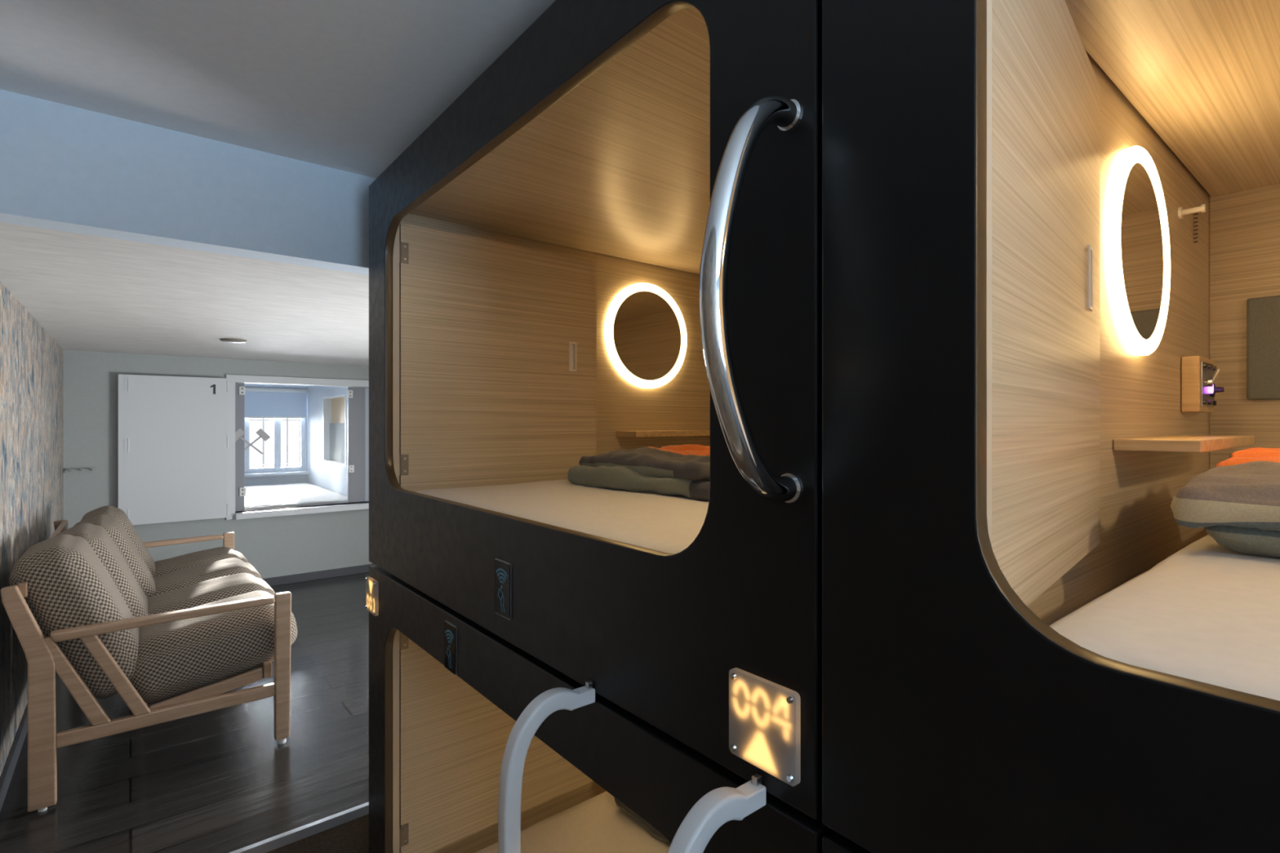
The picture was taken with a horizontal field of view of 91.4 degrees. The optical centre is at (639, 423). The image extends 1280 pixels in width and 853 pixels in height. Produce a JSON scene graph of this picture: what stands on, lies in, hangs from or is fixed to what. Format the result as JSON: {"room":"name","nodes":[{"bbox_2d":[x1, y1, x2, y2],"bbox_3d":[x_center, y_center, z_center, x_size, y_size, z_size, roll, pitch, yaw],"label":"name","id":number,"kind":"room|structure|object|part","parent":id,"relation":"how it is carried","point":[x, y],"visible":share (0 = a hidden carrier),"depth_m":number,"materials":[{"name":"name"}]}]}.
{"room":"dormitory","nodes":[
{"label":"dormitory","id":0,"kind":"room"},
{"bbox_2d":[0,281,62,777],"bbox_3d":[-1.552,0.360,1.250,0.100,2.340,8.100,0,0,-39],"label":"wall","id":1,"kind":"structure","parent":0,"point":[31,361],"depth_m":2.71,"materials":[{"name":"paper"}]},
{"bbox_2d":[0,703,27,811],"bbox_3d":[-2.870,1.305,2.957,0.016,0.070,3.590,0,0,-39],"label":"baseboard","id":2,"kind":"structure","parent":1,"relation":"attached to","point":[7,772],"depth_m":2.41,"materials":[{"name":"grey"}]},
{"bbox_2d":[0,572,368,852],"bbox_3d":[-1.817,1.415,3.815,2.933,0.150,3.590,0,0,-39],"label":"floor","id":3,"kind":"structure","parent":0,"point":[220,780],"depth_m":2.45,"materials":[{"name":"brown wood"}]},
{"bbox_2d":[0,505,297,812],"bbox_3d":[-2.381,0.889,3.107,0.911,0.901,1.911,0,0,-39],"label":"sofa","id":4,"kind":"object","parent":3,"relation":"on","point":[88,604],"visible":1,"depth_m":2.42,"materials":[{"name":"beige fabric"}]},
{"bbox_3d":[-2.094,0.940,2.142,0.137,0.776,0.036,0,0,-39],"label":"leg","id":5,"kind":"part","parent":4,"relation":"part of","materials":[{"name":"brown wood"}]},
{"bbox_3d":[-2.696,0.575,2.850,0.024,0.050,1.821,0,0,-39],"label":"rail","id":6,"kind":"part","parent":4,"relation":"part of","materials":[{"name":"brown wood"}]},
{"bbox_3d":[-3.268,0.940,3.582,0.137,0.776,0.036,0,0,-39],"label":"leg","id":7,"kind":"part","parent":4,"relation":"part of","materials":[{"name":"brown wood"}]},
{"bbox_2d":[8,534,139,698],"bbox_3d":[-2.149,0.735,2.416,0.381,0.593,0.449,0,0,-39],"label":"cushion","id":8,"kind":"object","parent":4,"relation":"on","point":[62,580],"depth_m":2.25,"materials":[{"name":"grey fabric"}]},
{"bbox_2d":[55,523,148,617],"bbox_3d":[-2.402,0.754,2.796,0.382,0.595,0.450,0,0,-39],"label":"cushion","id":9,"kind":"object","parent":4,"relation":"on","point":[101,541],"depth_m":2.71,"materials":[{"name":"grey fabric"}]},
{"bbox_2d":[73,514,155,597],"bbox_3d":[-2.657,0.767,3.175,0.382,0.592,0.448,0,0,-39],"label":"cushion","id":10,"kind":"object","parent":4,"relation":"on","point":[113,526],"depth_m":3.08,"materials":[{"name":"grey fabric"}]},
{"bbox_2d":[80,505,155,577],"bbox_3d":[-2.931,0.773,3.539,0.384,0.596,0.448,0,0,-39],"label":"cushion","id":11,"kind":"object","parent":4,"relation":"on","point":[111,511],"depth_m":3.47,"materials":[{"name":"grey fabric"}]},
{"bbox_3d":[-1.788,0.741,2.391,0.680,0.042,0.052,0,0,-39],"label":"armrest","id":12,"kind":"part","parent":4,"relation":"part of","materials":[{"name":"brown wood"}]},
{"bbox_3d":[-1.783,1.110,2.395,0.668,0.050,0.028,0,0,-39],"label":"rail","id":13,"kind":"part","parent":4,"relation":"part of","materials":[{"name":"brown wood"}]},
{"bbox_3d":[-2.963,0.741,3.831,0.680,0.042,0.052,0,0,-39],"label":"armrest","id":14,"kind":"part","parent":4,"relation":"part of","materials":[{"name":"brown wood"}]},
{"bbox_2d":[154,546,248,577],"bbox_3d":[-2.701,0.935,3.725,0.621,0.318,0.452,0,0,-39],"label":"seat cushion","id":15,"kind":"object","parent":4,"relation":"on","point":[203,557],"depth_m":3.69,"materials":[{"name":"grey fabric"}]},
{"bbox_3d":[-1.718,1.071,2.487,0.370,0.106,0.022,0,0,-39],"label":"seat rail","id":16,"kind":"part","parent":4,"relation":"part of","materials":[{"name":"brown wood"}]},
{"bbox_2d":[153,557,262,595],"bbox_3d":[-2.414,0.935,3.374,0.623,0.321,0.453,0,0,-39],"label":"seat cushion","id":17,"kind":"object","parent":4,"relation":"on","point":[184,577],"depth_m":3.33,"materials":[{"name":"grey fabric"}]},
{"bbox_2d":[146,573,275,614],"bbox_3d":[-2.126,0.935,3.021,0.622,0.323,0.452,0,0,-39],"label":"seat cushion","id":18,"kind":"object","parent":4,"relation":"on","point":[215,589],"depth_m":2.97,"materials":[{"name":"grey fabric"}]},
{"bbox_2d":[130,590,297,703],"bbox_3d":[-1.838,0.936,2.669,0.623,0.319,0.453,0,0,-39],"label":"seat cushion","id":19,"kind":"object","parent":4,"relation":"on","point":[169,660],"depth_m":2.50,"materials":[{"name":"grey fabric"}]},
{"bbox_3d":[-2.676,1.018,4.066,0.060,0.609,0.036,0,0,-39],"label":"leg","id":20,"kind":"part","parent":4,"relation":"part of","materials":[{"name":"brown wood"}]},
{"bbox_3d":[-2.128,1.035,3.313,0.030,0.060,1.821,0,0,-39],"label":"cross rail","id":21,"kind":"part","parent":4,"relation":"part of","materials":[{"name":"brown wood"}]},
{"bbox_3d":[-1.501,1.018,2.625,0.060,0.609,0.036,0,0,-39],"label":"leg","id":22,"kind":"part","parent":4,"relation":"part of","materials":[{"name":"brown wood"}]},
{"bbox_2d":[230,801,368,852],"bbox_3d":[-0.640,1.353,2.451,2.833,0.031,0.020,0,0,-39],"label":"trim","id":23,"kind":"structure","parent":3,"relation":"on","point":[268,845],"depth_m":2.06,"materials":[{"name":"silver metal"}]},
{"bbox_2d":[266,813,368,852],"bbox_3d":[-0.640,1.449,2.451,2.833,0.162,0.012,0,0,-39],"label":"carpet","id":24,"kind":"structure","parent":3,"relation":"on","point":[353,836],"depth_m":2.13,"materials":[{"name":"brown carpet"}]},
{"bbox_2d":[0,222,368,366],"bbox_3d":[-1.831,-0.552,3.832,2.933,0.116,3.746,0,0,-39],"label":"ceiling","id":25,"kind":"structure","parent":0,"point":[92,293],"depth_m":2.59,"materials":[{"name":"paint"}]},
{"bbox_3d":[-2.486,-0.495,3.818,0.090,0.004,0.090,0,0,-39],"label":"plate","id":26,"kind":"part","parent":25,"relation":"part of","materials":[{"name":"silver metal"}]},
{"bbox_2d":[0,88,375,275],"bbox_3d":[-0.577,-0.660,2.374,2.833,0.300,0.100,0,0,-39],"label":"ceiling beam","id":27,"kind":"structure","parent":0,"point":[64,167],"depth_m":1.73,"materials":[{"name":"paint"}]},
{"bbox_2d":[62,350,373,578],"bbox_3d":[-2.944,0.465,5.277,2.833,1.950,0.100,0,0,-39],"label":"wall","id":28,"kind":"structure","parent":0,"point":[291,544],"depth_m":4.77,"materials":[{"name":"grey paint"}]},
{"bbox_2d":[64,467,96,472],"bbox_3d":[-3.924,0.329,4.380,0.165,0.032,0.052,0,0,-39],"label":"hook rail","id":29,"kind":"object","parent":28,"relation":"attached to","point":[75,469],"visible":1,"depth_m":4.38,"materials":[{"name":"silver metal"}]},
{"bbox_2d":[117,373,228,525],"bbox_3d":[-3.503,0.195,4.714,0.670,1.094,0.059,0,0,-40],"label":"shutter door","id":30,"kind":"structure","parent":28,"relation":"in","point":[171,430],"depth_m":4.68,"materials":[{"name":"white paint"}]},
{"bbox_2d":[226,374,368,519],"bbox_3d":[-2.782,0.190,5.330,1.255,1.150,0.022,0,0,-39],"label":"trim","id":31,"kind":"structure","parent":28,"relation":"attached to","point":[230,395],"depth_m":4.96,"materials":[{"name":"white paint"}]},
{"bbox_2d":[235,383,364,511],"bbox_3d":[-2.868,0.195,5.415,1.158,1.038,0.045,0,0,-39],"label":"glass screen","id":32,"kind":"object","parent":28,"relation":"attached to","point":[356,396],"visible":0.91,"depth_m":5.62,"materials":[{"name":"grey"}]},
{"bbox_3d":[-3.272,0.195,5.095,0.076,1.038,0.030,0,0,-39],"label":"grey panel","id":33,"kind":"part","parent":32,"relation":"part of","materials":[{"name":"grey"}]},
{"bbox_3d":[-2.526,0.195,5.703,0.264,1.038,0.030,0,0,-39],"label":"grey panel","id":34,"kind":"part","parent":32,"relation":"part of","materials":[{"name":"grey"}]},
{"bbox_2d":[235,501,368,519],"bbox_3d":[-2.802,0.740,5.354,1.135,0.050,0.160,0,0,-39],"label":"trim","id":35,"kind":"structure","parent":28,"relation":"attached to","point":[246,514],"depth_m":5.24,"materials":[{"name":"white paint"}]},
{"bbox_2d":[262,564,374,586],"bbox_3d":[-2.901,1.305,5.237,2.817,0.070,0.016,0,0,-39],"label":"baseboard","id":36,"kind":"structure","parent":28,"relation":"attached to","point":[279,580],"depth_m":5.34,"materials":[{"name":"grey"}]},
{"bbox_2d":[235,382,315,387],"bbox_3d":[-3.674,-0.475,6.372,1.960,0.100,2.520,0,0,-39],"label":"ceiling","id":37,"kind":"structure","parent":0,"point":[245,384],"depth_m":7.08,"materials":[{"name":"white paint"}]},
{"bbox_2d":[244,386,306,485],"bbox_3d":[-4.600,0.168,7.191,1.560,1.385,0.120,0,0,-39],"label":"wall","id":38,"kind":"structure","parent":0,"point":[299,478],"depth_m":7.39,"materials":[{"name":"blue paint"}]},
{"bbox_2d":[248,417,273,442],"bbox_3d":[-4.492,0.082,7.408,0.242,0.278,0.014,0,0,-39],"label":"window frame","id":39,"kind":"structure","parent":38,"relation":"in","point":[263,420],"depth_m":7.40,"materials":[{"name":"grey metal"}]},
{"bbox_2d":[248,440,273,468],"bbox_3d":[-4.492,0.366,7.408,0.242,0.323,0.014,0,0,-39],"label":"window frame","id":40,"kind":"structure","parent":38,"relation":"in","point":[263,464],"depth_m":7.42,"materials":[{"name":"grey metal"}]},
{"bbox_2d":[244,387,306,417],"bbox_3d":[-4.412,-0.235,7.228,0.998,0.350,0.044,0,0,-39],"label":"roller blind","id":41,"kind":"object","parent":38,"relation":"attached to","point":[259,402],"visible":0.59,"depth_m":7.33,"materials":[{"name":"blue fabric"}]},
{"bbox_2d":[244,417,309,476],"bbox_3d":[-4.550,0.155,7.129,1.360,0.910,0.200,0,0,-39],"label":"window","id":42,"kind":"structure","parent":38,"relation":"in","point":[277,421],"depth_m":7.39,"materials":[{"name":"white plastic"}]},
{"bbox_3d":[-4.686,0.130,7.114,0.330,0.860,0.050,0,0,-39],"label":"sash","id":43,"kind":"part","parent":42,"relation":"part of","materials":[{"name":"white plastic"}]},
{"bbox_3d":[-4.434,0.130,7.320,0.320,0.860,0.050,0,0,-39],"label":"sash","id":44,"kind":"part","parent":42,"relation":"part of","materials":[{"name":"white plastic"}]},
{"bbox_3d":[-4.524,0.595,7.098,1.360,0.030,0.120,0,0,-39],"label":"sill","id":45,"kind":"part","parent":42,"relation":"part of","materials":[{"name":"white plastic"}]},
{"bbox_3d":[-4.200,0.130,7.511,0.285,0.860,0.050,0,0,-39],"label":"sash","id":46,"kind":"part","parent":42,"relation":"part of","materials":[{"name":"white plastic"}]},
{"bbox_2d":[280,417,300,466],"bbox_3d":[-4.253,0.233,7.603,0.202,0.585,0.014,0,0,-39],"label":"window frame","id":47,"kind":"structure","parent":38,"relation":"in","point":[286,464],"depth_m":7.60,"materials":[{"name":"grey metal"}]},
{"bbox_2d":[0,0,555,178],"bbox_3d":[0.729,-0.860,0.694,2.933,0.100,4.354,0,0,-39],"label":"ceiling","id":48,"kind":"structure","parent":0,"point":[348,86],"depth_m":1.40,"materials":[{"name":"paint"}]},
{"bbox_2d":[306,386,368,502],"bbox_3d":[-3.232,0.217,6.668,0.100,1.285,2.420,0,0,-39],"label":"wall","id":49,"kind":"structure","parent":0,"point":[334,477],"depth_m":6.99,"materials":[{"name":"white paint"}]},
{"bbox_2d":[323,394,346,466],"bbox_3d":[-3.144,0.070,6.636,0.204,0.720,0.940,0,0,-39],"label":"window","id":50,"kind":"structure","parent":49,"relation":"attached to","point":[334,406],"depth_m":6.80,"materials":[{"name":"glass"}]},
{"bbox_3d":[-3.119,0.205,6.657,0.140,0.410,0.900,0,0,-39],"label":"panel","id":51,"kind":"part","parent":50,"relation":"part of","materials":[{"name":"grey fabric"}]},
{"bbox_3d":[-3.111,-0.135,6.663,0.120,0.270,0.900,0,0,-39],"label":"panel","id":52,"kind":"part","parent":50,"relation":"part of","materials":[{"name":"beige"}]},
{"bbox_3d":[0.715,1.580,0.711,2.933,0.100,4.398,0,0,-39],"label":"floor","id":53,"kind":"structure","parent":0,"visible":0},
{"bbox_2d":[368,564,831,852],"bbox_3d":[0.407,0.975,1.843,1.860,1.102,1.569,0,0,-39],"label":"pod","id":54,"kind":"object","parent":53,"relation":"on","point":[438,737],"visible":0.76,"depth_m":1.75,"materials":[{"name":"black paint"}]},
{"bbox_2d":[365,576,378,616],"bbox_3d":[-0.782,0.503,1.820,0.010,0.098,0.095,0,0,-39],"label":"number sign","id":55,"kind":"object","parent":54,"relation":"attached to","point":[371,584],"visible":1,"depth_m":1.81,"materials":[{"name":"plastic"}]},
{"bbox_2d":[444,620,457,675],"bbox_3d":[-0.419,0.495,1.379,0.005,0.105,0.063,0,0,-39],"label":"card reader","id":56,"kind":"object","parent":54,"relation":"attached to","point":[450,629],"visible":1,"depth_m":1.37,"materials":[{"name":"black plastic"}]},
{"bbox_3d":[-0.426,0.902,2.014,0.685,0.735,0.018,0,0,-39],"label":"door","id":57,"kind":"part","parent":54,"relation":"part of","materials":[{"name":"laminate"}]},
{"bbox_2d":[475,791,671,852],"bbox_3d":[0.436,1.362,1.802,1.776,0.148,1.392,0,0,-39],"label":"mattress","id":58,"kind":"object","parent":54,"relation":"on","point":[596,824],"visible":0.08,"depth_m":1.97,"materials":[{"name":"beige fabric"}]},
{"bbox_2d":[613,797,670,844],"bbox_3d":[0.333,1.216,2.061,0.632,0.170,0.659,0,0,-39],"label":"duvet","id":59,"kind":"object","parent":58,"relation":"on","point":[654,832],"visible":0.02,"depth_m":1.97,"materials":[{"name":"grey fabric"}]},
{"bbox_2d":[368,0,822,819],"bbox_3d":[0.356,-0.148,1.801,1.992,1.120,1.569,0,0,-39],"label":"pod","id":60,"kind":"object","parent":54,"relation":"on","point":[674,146],"visible":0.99,"depth_m":1.15,"materials":[{"name":"black paint"}]},
{"bbox_3d":[-0.426,-0.185,2.014,0.685,0.780,0.018,0,0,-39],"label":"door","id":61,"kind":"part","parent":60,"relation":"part of","materials":[{"name":"laminate"}]},
{"bbox_2d":[494,558,511,620],"bbox_3d":[-0.260,0.314,1.185,0.005,0.105,0.063,0,0,-39],"label":"card reader","id":62,"kind":"object","parent":60,"relation":"attached to","point":[503,569],"visible":1,"depth_m":1.18,"materials":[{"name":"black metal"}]},
{"bbox_3d":[0.403,-0.649,1.839,1.802,0.018,1.503,0,0,-39],"label":"ceiling panel","id":63,"kind":"part","parent":60,"relation":"part of","materials":[{"name":"laminate"}]},
{"bbox_2d":[413,479,709,554],"bbox_3d":[0.436,0.252,1.802,1.776,0.148,1.392,0,0,-39],"label":"mattress","id":64,"kind":"object","parent":60,"relation":"on","point":[666,523],"visible":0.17,"depth_m":1.34,"materials":[{"name":"white fabric"}]},
{"bbox_2d":[567,444,710,500],"bbox_3d":[0.202,0.130,1.846,0.640,0.133,0.621,0,0,-39],"label":"duvet","id":65,"kind":"object","parent":64,"relation":"on","point":[684,470],"visible":0.45,"depth_m":1.65,"materials":[{"name":"grey fabric"}]},
{"bbox_3d":[-0.237,-0.230,2.166,0.030,0.100,0.018,0,0,-39],"label":"recessed pull","id":66,"kind":"part","parent":60,"relation":"part of","materials":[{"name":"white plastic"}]},
{"bbox_2d":[604,282,687,388],"bbox_3d":[0.031,-0.349,2.501,0.420,0.420,0.018,0,0,-39],"label":"mirror","id":67,"kind":"object","parent":60,"relation":"attached to","point":[645,331],"visible":1,"depth_m":2.49,"materials":[{"name":"white mirror"}]},
{"bbox_2d":[613,291,681,380],"bbox_3d":[0.030,-0.349,2.502,0.355,0.355,0.014,0,0,-39],"label":"mirror glass","id":68,"kind":"object","parent":67,"relation":"attached to","point":[647,325],"depth_m":2.49,"materials":[{"name":"brown"}]},
{"bbox_2d":[615,430,710,437],"bbox_3d":[0.182,0.041,2.554,0.610,0.022,0.126,0,0,-39],"label":"shelf","id":69,"kind":"object","parent":60,"relation":"attached to","point":[619,433],"depth_m":2.43,"materials":[{"name":"brown wood"}]},
{"bbox_3d":[0.110,-0.130,0.629,0.132,0.427,0.027,0,0,-39],"label":"grab handle","id":70,"kind":"part","parent":60,"relation":"part of","materials":[{"name":"silver metal"}]},
{"bbox_2d":[728,667,800,786],"bbox_3d":[0.136,0.335,0.695,0.010,0.098,0.095,0,0,-39],"label":"number sign","id":71,"kind":"object","parent":60,"relation":"attached to","point":[765,715],"visible":1,"depth_m":0.69,"materials":[{"name":"plastic"}]},
{"bbox_2d":[497,680,766,852],"bbox_3d":[-0.032,0.962,0.781,0.162,1.136,0.370,0,0,-39],"label":"ladder","id":72,"kind":"object","parent":53,"relation":"on","point":[718,806],"visible":1,"depth_m":0.86,"materials":[{"name":"white metal"}]},
{"bbox_3d":[-0.146,0.956,0.902,0.120,1.125,0.025,0,0,-39],"label":"rail","id":73,"kind":"part","parent":72,"relation":"part of","materials":[{"name":"white metal"}]},
{"bbox_3d":[0.063,0.956,0.646,0.120,1.125,0.025,0,0,-39],"label":"rail","id":74,"kind":"part","parent":72,"relation":"part of","materials":[{"name":"white metal"}]},
{"bbox_2d":[822,829,871,852],"bbox_3d":[1.403,0.975,0.622,1.860,1.102,1.569,0,0,-39],"label":"pod","id":75,"kind":"object","parent":53,"relation":"on","point":[833,842],"visible":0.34,"depth_m":0.63,"materials":[{"name":"black paint"}]},
{"bbox_2d":[822,0,1279,852],"bbox_3d":[1.403,-0.148,0.622,1.860,1.120,1.569,0,0,-39],"label":"pod","id":76,"kind":"object","parent":75,"relation":"on","point":[998,462],"visible":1,"depth_m":0.61,"materials":[{"name":"black paint"}]},
{"bbox_3d":[0.540,-0.185,0.823,0.018,0.780,0.685,0,0,44],"label":"door","id":77,"kind":"part","parent":76,"relation":"part of","materials":[{"name":"laminate"}]},
{"bbox_3d":[0.709,-0.230,0.997,0.018,0.100,0.030,0,0,44],"label":"recessed pull","id":78,"kind":"part","parent":76,"relation":"part of","materials":[{"name":"white plastic"}]},
{"bbox_2d":[1104,145,1170,355],"bbox_3d":[1.027,-0.349,1.280,0.420,0.420,0.018,0,0,-39],"label":"mirror","id":79,"kind":"object","parent":76,"relation":"attached to","point":[1137,240],"visible":1,"depth_m":1.24,"materials":[{"name":"white mirror"}]},
{"bbox_2d":[1120,162,1165,339],"bbox_3d":[1.026,-0.349,1.282,0.355,0.355,0.014,0,0,-39],"label":"mirror glass","id":80,"kind":"object","parent":79,"relation":"attached to","point":[1143,206],"depth_m":1.27,"materials":[{"name":"brown"}]},
{"bbox_2d":[1049,534,1279,701],"bbox_3d":[1.432,0.252,0.582,1.777,0.149,1.392,0,0,-39],"label":"mattress","id":81,"kind":"object","parent":76,"relation":"on","point":[1208,612],"visible":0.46,"depth_m":0.59,"materials":[{"name":"white fabric"}]},
{"bbox_2d":[1170,447,1279,557],"bbox_3d":[1.208,0.115,0.857,0.659,0.161,0.649,0,0,-39],"label":"duvet","id":82,"kind":"object","parent":81,"relation":"on","point":[1236,501],"visible":1,"depth_m":0.86,"materials":[{"name":"grey fabric"}]},
{"bbox_3d":[1.399,-0.649,0.619,1.802,0.018,1.503,0,0,-39],"label":"ceiling panel","id":83,"kind":"part","parent":76,"relation":"part of","materials":[{"name":"laminate"}]},
{"bbox_2d":[1113,435,1254,453],"bbox_3d":[1.177,0.041,1.333,0.610,0.022,0.126,0,0,-39],"label":"shelf","id":84,"kind":"object","parent":76,"relation":"attached to","point":[1122,443],"depth_m":1.17,"materials":[{"name":"brown wood"}]},
{"bbox_3d":[1.435,-0.097,1.579,0.150,0.110,0.003,0,0,-39],"label":"plate","id":85,"kind":"part","parent":76,"relation":"part of","materials":[{"name":"silver metal"}]},
{"bbox_2d":[1208,385,1213,393],"bbox_3d":[1.442,-0.088,1.578,0.026,0.026,0.007,0,0,-39],"label":"indicator light","id":86,"kind":"object","parent":76,"relation":"attached to","point":[1211,389],"depth_m":1.57,"materials":[{"name":"purple plastic"}]},
{"bbox_3d":[1.417,-0.113,1.545,0.020,0.045,0.027,0,0,-39],"label":"toggle lever","id":87,"kind":"part","parent":76,"relation":"part of","materials":[{"name":"silver metal"}]},
{"bbox_3d":[1.945,-0.202,1.363,0.022,0.276,0.895,0,0,-39],"label":"felt panel","id":88,"kind":"part","parent":76,"relation":"part of","materials":[{"name":"grey fabric"}]},
{"bbox_3d":[-3.674,0.910,6.372,1.960,0.100,2.520,0,0,-39],"label":"floor","id":89,"kind":"structure","parent":0,"visible":0},
{"bbox_2d":[243,483,353,511],"bbox_3d":[-3.760,0.777,6.161,1.336,0.178,2.155,0,0,-39],"label":"mattress","id":90,"kind":"object","parent":89,"relation":"on","point":[294,495],"visible":0.42,"depth_m":5.90,"materials":[{"name":"white fabric"}]}
]}

